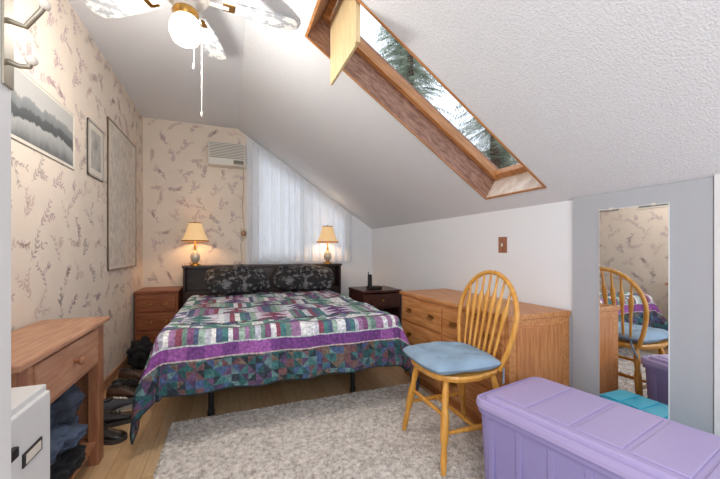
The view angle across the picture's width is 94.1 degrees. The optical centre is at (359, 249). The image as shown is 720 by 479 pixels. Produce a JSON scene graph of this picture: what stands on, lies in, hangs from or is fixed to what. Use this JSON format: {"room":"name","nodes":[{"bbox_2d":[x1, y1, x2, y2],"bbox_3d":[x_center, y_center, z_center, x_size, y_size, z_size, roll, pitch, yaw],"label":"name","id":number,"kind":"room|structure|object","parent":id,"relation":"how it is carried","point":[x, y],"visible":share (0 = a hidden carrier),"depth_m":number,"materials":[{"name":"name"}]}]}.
{"room":"bedroom","nodes":[
{"label":"bedroom","id":0,"kind":"room"},
{"bbox_2d":[0,0,10,478],"bbox_3d":[-0.843,-0.200,0.479,0.510,2.500,0.040,0,0,-22],"label":"wall","id":1,"kind":"structure","parent":0,"point":[5,92],"depth_m":0.57,"materials":[{"name":"white"}]},
{"bbox_2d":[1,0,51,90],"bbox_3d":[-0.579,-0.370,0.585,0.063,0.180,0.030,0,0,-22],"label":"coat hook","id":2,"kind":"object","parent":1,"relation":"attached to","point":[8,22],"visible":1,"depth_m":0.58,"materials":[{"name":"silver metal"}]},
{"bbox_2d":[11,0,142,379],"bbox_3d":[-1.781,-0.200,2.055,0.081,2.500,3.570,0,0,-22],"label":"wall","id":3,"kind":"structure","parent":0,"point":[59,212],"depth_m":1.95,"materials":[{"name":"paper"}]},
{"bbox_2d":[11,67,74,169],"bbox_3d":[-1.573,-0.645,1.648,0.006,0.330,0.780,0,0,-22],"label":"print","id":4,"kind":"object","parent":3,"relation":"attached to","point":[40,122],"visible":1,"depth_m":1.66,"materials":[{"name":"beige paper"}]},
{"bbox_2d":[87,117,103,181],"bbox_3d":[-1.840,-0.685,2.333,0.012,0.370,0.290,0,0,-22],"label":"framed picture","id":5,"kind":"object","parent":3,"relation":"attached to","point":[95,135],"visible":1,"depth_m":2.32,"materials":[{"name":"beige paper"}]},
{"bbox_2d":[103,355,127,392],"bbox_3d":[-1.724,1.010,2.039,0.013,0.080,3.479,0,0,-22],"label":"baseboard","id":6,"kind":"structure","parent":3,"relation":"attached to","point":[113,375],"depth_m":2.70,"materials":[{"name":"brown wood"}]},
{"bbox_2d":[107,116,135,270],"bbox_3d":[-2.086,-0.431,2.956,0.012,1.187,0.830,0,0,-22],"label":"framed map","id":7,"kind":"object","parent":3,"relation":"attached to","point":[121,152],"visible":1,"depth_m":2.84,"materials":[{"name":"beige paper"}]},
{"bbox_2d":[143,117,371,296],"bbox_3d":[-1.101,-0.200,4.155,2.725,2.500,0.001,0,0,-22],"label":"wall","id":8,"kind":"structure","parent":0,"point":[180,187],"depth_m":3.83,"materials":[{"name":"paper"}]},
{"bbox_2d":[208,141,244,168],"bbox_3d":[-1.543,-1.100,3.889,0.400,0.260,0.167,0,0,-22],"label":"air conditioner","id":9,"kind":"object","parent":8,"relation":"attached to","point":[220,154],"visible":1,"depth_m":3.83,"materials":[{"name":"white plastic"}]},
{"bbox_2d":[240,169,243,261],"bbox_3d":[-1.411,-0.415,4.016,0.047,1.130,0.016,0,0,-22],"label":"power cord","id":10,"kind":"object","parent":9,"relation":"attached to","point":[243,169],"visible":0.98,"depth_m":4.02,"materials":[{"name":"beige plastic"}]},
{"bbox_2d":[240,229,246,237],"bbox_3d":[-1.398,-0.195,4.018,0.075,0.110,0.037,0,0,-22],"label":"wall outlet","id":11,"kind":"object","parent":8,"relation":"attached to","point":[243,232],"visible":1,"depth_m":4.02,"materials":[{"name":"beige plastic"}]},
{"bbox_2d":[247,137,352,262],"bbox_3d":[-0.729,-0.601,4.270,1.354,1.503,0.037,0,0,-22],"label":"curtain","id":12,"kind":"object","parent":8,"relation":"hanging from","point":[286,214],"visible":0.94,"depth_m":4.20,"materials":[{"name":"white fabric"}]},
{"bbox_2d":[74,365,482,478],"bbox_3d":[-0.327,1.075,1.440,3.375,0.050,5.720,0,0,-22],"label":"floor","id":13,"kind":"structure","parent":0,"point":[124,460],"depth_m":2.26,"materials":[{"name":"brown wood"}]},
{"bbox_2d":[11,384,49,478],"bbox_3d":[-0.972,0.710,0.700,0.384,0.660,0.415,0,0,-22],"label":"filing cabinet","id":14,"kind":"object","parent":13,"relation":"on","point":[30,405],"visible":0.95,"depth_m":0.87,"materials":[{"name":"white metal"}]},
{"bbox_2d":[11,316,109,478],"bbox_3d":[-1.264,0.695,1.310,0.304,0.710,0.805,0,0,-22],"label":"writing desk","id":15,"kind":"object","parent":13,"relation":"on","point":[59,354],"visible":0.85,"depth_m":1.38,"materials":[{"name":"brown wood"}]},
{"bbox_2d":[50,384,87,478],"bbox_3d":[-1.261,0.745,1.307,0.296,0.407,0.495,0,0,-22],"label":"pile","id":16,"kind":"object","parent":15,"relation":"on","point":[67,455],"visible":0.41,"depth_m":1.32,"materials":[{"name":"blue fabric"}]},
{"bbox_2d":[103,423,127,444],"bbox_3d":[-1.439,0.996,1.860,0.288,0.109,0.103,0,0,6],"label":"shoe","id":17,"kind":"object","parent":13,"relation":"on","point":[111,436],"visible":0.3,"depth_m":1.83,"materials":[{"name":"black leather"}]},
{"bbox_2d":[103,397,133,411],"bbox_3d":[-1.573,0.996,2.199,0.103,0.109,0.288,0,0,20],"label":"shoe","id":18,"kind":"object","parent":13,"relation":"on","point":[122,404],"visible":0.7,"depth_m":2.16,"materials":[{"name":"grey"}]},
{"bbox_2d":[105,384,135,398],"bbox_3d":[-1.624,0.996,2.358,0.288,0.109,0.103,0,0,-10],"label":"shoe","id":19,"kind":"object","parent":13,"relation":"on","point":[115,390],"visible":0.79,"depth_m":2.33,"materials":[{"name":"brown leather"}]},
{"bbox_2d":[103,409,141,427],"bbox_3d":[-1.485,0.996,2.018,0.288,0.109,0.103,0,0,-44],"label":"shoe","id":20,"kind":"object","parent":13,"relation":"on","point":[114,418],"visible":0.53,"depth_m":2.00,"materials":[{"name":"black leather"}]},
{"bbox_2d":[111,377,139,389],"bbox_3d":[-1.710,0.996,2.521,0.103,0.109,0.288,0,0,34],"label":"shoe","id":21,"kind":"object","parent":13,"relation":"on","point":[130,382],"visible":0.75,"depth_m":2.48,"materials":[{"name":"black leather"}]},
{"bbox_2d":[118,368,142,379],"bbox_3d":[-1.775,0.996,2.686,0.288,0.109,0.103,0,0,-12],"label":"shoe","id":22,"kind":"object","parent":13,"relation":"on","point":[125,372],"visible":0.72,"depth_m":2.65,"materials":[{"name":"brown leather"}]},
{"bbox_2d":[126,335,153,369],"bbox_3d":[-1.948,0.907,2.997,0.244,0.284,0.386,0,0,-22],"label":"backpack","id":23,"kind":"object","parent":13,"relation":"on","point":[139,351],"visible":0.78,"depth_m":2.88,"materials":[{"name":"black fabric"}]},
{"bbox_2d":[134,286,182,343],"bbox_3d":[-2.085,0.728,3.503,0.387,0.645,0.434,0,0,-22],"label":"nightstand","id":24,"kind":"object","parent":13,"relation":"on","point":[155,307],"visible":0.63,"depth_m":3.32,"materials":[{"name":"brown wood"}]},
{"bbox_2d":[182,263,355,415],"bbox_3d":[-0.750,0.610,3.098,1.785,0.880,2.135,0,0,-22],"label":"bed","id":25,"kind":"object","parent":13,"relation":"on","point":[194,283],"visible":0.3,"depth_m":3.80,"materials":[{"name":"black wood"}]},
{"bbox_2d":[181,221,208,265],"bbox_3d":[-1.809,-0.073,3.678,0.278,0.484,0.278,0,0,-22],"label":"table lamp","id":26,"kind":"object","parent":25,"relation":"on","point":[194,233],"visible":1,"depth_m":3.62,"materials":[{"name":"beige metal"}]},
{"bbox_2d":[129,289,419,444],"bbox_3d":[-0.702,0.716,2.817,1.698,0.547,1.821,0,0,-22],"label":"patchwork quilt","id":27,"kind":"object","parent":25,"relation":"on","point":[218,342],"visible":0.99,"depth_m":2.07,"materials":[{"name":"multicoloured fabric"}]},
{"bbox_2d":[205,265,269,293],"bbox_3d":[-1.288,0.303,3.541,0.640,0.286,0.379,0,0,-30],"label":"pillow","id":28,"kind":"object","parent":27,"relation":"on","point":[234,278],"visible":1,"depth_m":3.43,"materials":[{"name":"black fabric"}]},
{"bbox_2d":[273,264,333,290],"bbox_3d":[-0.636,0.307,3.795,0.681,0.289,0.380,0,0,-12],"label":"pillow","id":29,"kind":"object","parent":27,"relation":"on","point":[309,277],"visible":1,"depth_m":3.67,"materials":[{"name":"black fabric"}]},
{"bbox_2d":[317,225,338,263],"bbox_3d":[-0.409,-0.073,4.229,0.278,0.484,0.278,0,0,-22],"label":"table lamp","id":30,"kind":"object","parent":25,"relation":"on","point":[327,235],"visible":1,"depth_m":4.17,"materials":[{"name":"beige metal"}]},
{"bbox_2d":[153,383,484,478],"bbox_3d":[0.043,1.041,1.309,1.701,0.015,2.226,0,0,-22],"label":"shag rug","id":31,"kind":"object","parent":13,"relation":"on","point":[360,434],"visible":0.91,"depth_m":1.80,"materials":[{"name":"beige carpet"}]},
{"bbox_2d":[402,270,519,475],"bbox_3d":[0.513,0.574,1.798,0.493,0.925,0.481,0,0,-19],"label":"chair","id":32,"kind":"object","parent":31,"relation":"on","point":[458,362],"visible":0.98,"depth_m":1.72,"materials":[{"name":"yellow wood"}]},
{"bbox_2d":[476,377,719,478],"bbox_3d":[0.909,0.819,1.172,0.470,0.425,0.918,0,0,-32],"label":"storage bin","id":33,"kind":"object","parent":31,"relation":"on","point":[533,427],"visible":1,"depth_m":1.17,"materials":[{"name":"purple plastic"}]},
{"bbox_2d":[348,286,401,323],"bbox_3d":[0.171,0.750,3.930,0.480,0.600,0.493,0,0,-22],"label":"nightstand","id":34,"kind":"object","parent":13,"relation":"on","point":[387,299],"visible":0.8,"depth_m":3.77,"materials":[{"name":"brown wood"}]},
{"bbox_2d":[366,272,381,289],"bbox_3d":[0.161,0.349,3.847,0.160,0.200,0.120,0,0,-22],"label":"telephone","id":35,"kind":"object","parent":34,"relation":"on","point":[370,287],"visible":1,"depth_m":3.81,"materials":[{"name":"black plastic"}]},
{"bbox_2d":[400,289,570,423],"bbox_3d":[0.771,0.700,2.403,0.494,0.700,1.203,0,0,-22],"label":"dresser","id":36,"kind":"object","parent":13,"relation":"on","point":[540,348],"visible":0.45,"depth_m":1.94,"materials":[{"name":"brown wood"}]},
{"bbox_2d":[68,0,719,228],"bbox_3d":[-0.341,-0.870,1.408,3.325,1.160,5.670,0,0,-22],"label":"ceiling","id":37,"kind":"structure","parent":0,"point":[592,97],"depth_m":1.67,"materials":[{"name":"white paint"}]},
{"bbox_2d":[85,0,296,116],"bbox_3d":[-0.833,-1.065,1.681,1.045,0.769,1.072,0,0,-22],"label":"ceiling fan","id":38,"kind":"object","parent":37,"relation":"hanging from","point":[186,28],"depth_m":1.73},
{"bbox_2d":[305,0,546,199],"bbox_3d":[0.453,-0.910,1.980,1.475,1.092,0.518,0,0,-22],"label":"window","id":39,"kind":"structure","parent":37,"relation":"attached to","point":[366,66],"depth_m":2.16,"materials":[{"name":"brown wood"}]},
{"bbox_2d":[330,0,359,84],"bbox_3d":[-0.090,-1.160,1.768,0.024,0.380,0.445,0,0,-22],"label":"panel","id":40,"kind":"object","parent":39,"relation":"attached to","point":[345,21],"visible":0.94,"depth_m":1.75,"materials":[{"name":"brown wood"}]},
{"bbox_2d":[372,200,572,387],"bbox_3d":[1.205,0.380,2.017,0.001,1.340,5.670,0,0,-22],"label":"wall","id":41,"kind":"structure","parent":0,"point":[447,253],"depth_m":2.55,"materials":[{"name":"white paint"}]},
{"bbox_2d":[498,237,506,252],"bbox_3d":[1.034,-0.037,2.433,0.014,0.115,0.080,0,0,-22],"label":"light switch","id":42,"kind":"object","parent":41,"relation":"attached to","point":[502,241],"visible":1,"depth_m":2.43,"materials":[{"name":"brown wood"}]},
{"bbox_2d":[573,177,713,433],"bbox_3d":[1.339,0.370,1.647,0.021,1.339,0.600,0,0,-22],"label":"door","id":43,"kind":"structure","parent":41,"relation":"in","point":[691,202],"depth_m":1.47,"materials":[{"name":"grey paint"}]},
{"bbox_2d":[599,203,669,419],"bbox_3d":[1.325,0.281,1.637,0.011,0.998,0.305,0,0,-22],"label":"wall mirror","id":44,"kind":"object","parent":43,"relation":"attached to","point":[634,241],"visible":0.96,"depth_m":1.62,"materials":[{"name":"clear mirror"}]},
{"bbox_2d":[714,174,719,435],"bbox_3d":[1.455,0.372,1.341,0.029,1.356,0.048,0,0,-22],"label":"trim","id":45,"kind":"structure","parent":41,"relation":"attached to","point":[716,176],"depth_m":1.35,"materials":[{"name":"white"}]},
{"label":"outside","id":46,"kind":"structure","parent":0,"visible":0},
{"bbox_2d":[378,28,455,118],"bbox_3d":[1.484,-2.450,10.171,6.604,14.000,6.730,0,0,-22],"label":"conifer tree","id":47,"kind":"object","parent":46,"point":[411,71],"visible":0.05,"depth_m":10.15,"materials":[{"name":"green plant"}]},
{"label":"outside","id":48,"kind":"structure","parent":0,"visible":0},
{"bbox_2d":[450,101,518,168],"bbox_3d":[4.102,-2.950,10.112,6.604,14.000,6.730,0,0,-31],"label":"conifer tree","id":49,"kind":"object","parent":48,"point":[495,154],"visible":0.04,"depth_m":10.15,"materials":[{"name":"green plant"}]},
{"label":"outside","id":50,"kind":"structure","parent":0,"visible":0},
{"bbox_2d":[373,26,433,99],"bbox_3d":[1.663,-4.450,12.888,6.730,14.000,6.604,0,0,34],"label":"conifer tree","id":51,"kind":"object","parent":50,"point":[389,61],"visible":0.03,"depth_m":12.94,"materials":[{"name":"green plant"}]},
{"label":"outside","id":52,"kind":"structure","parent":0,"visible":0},
{"bbox_2d":[458,113,517,166],"bbox_3d":[5.378,-3.950,12.442,6.604,14.000,6.730,0,0,-38],"label":"conifer tree","id":53,"kind":"object","parent":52,"point":[465,113],"visible":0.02,"depth_m":12.18,"materials":[{"name":"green plant"}]}
]}

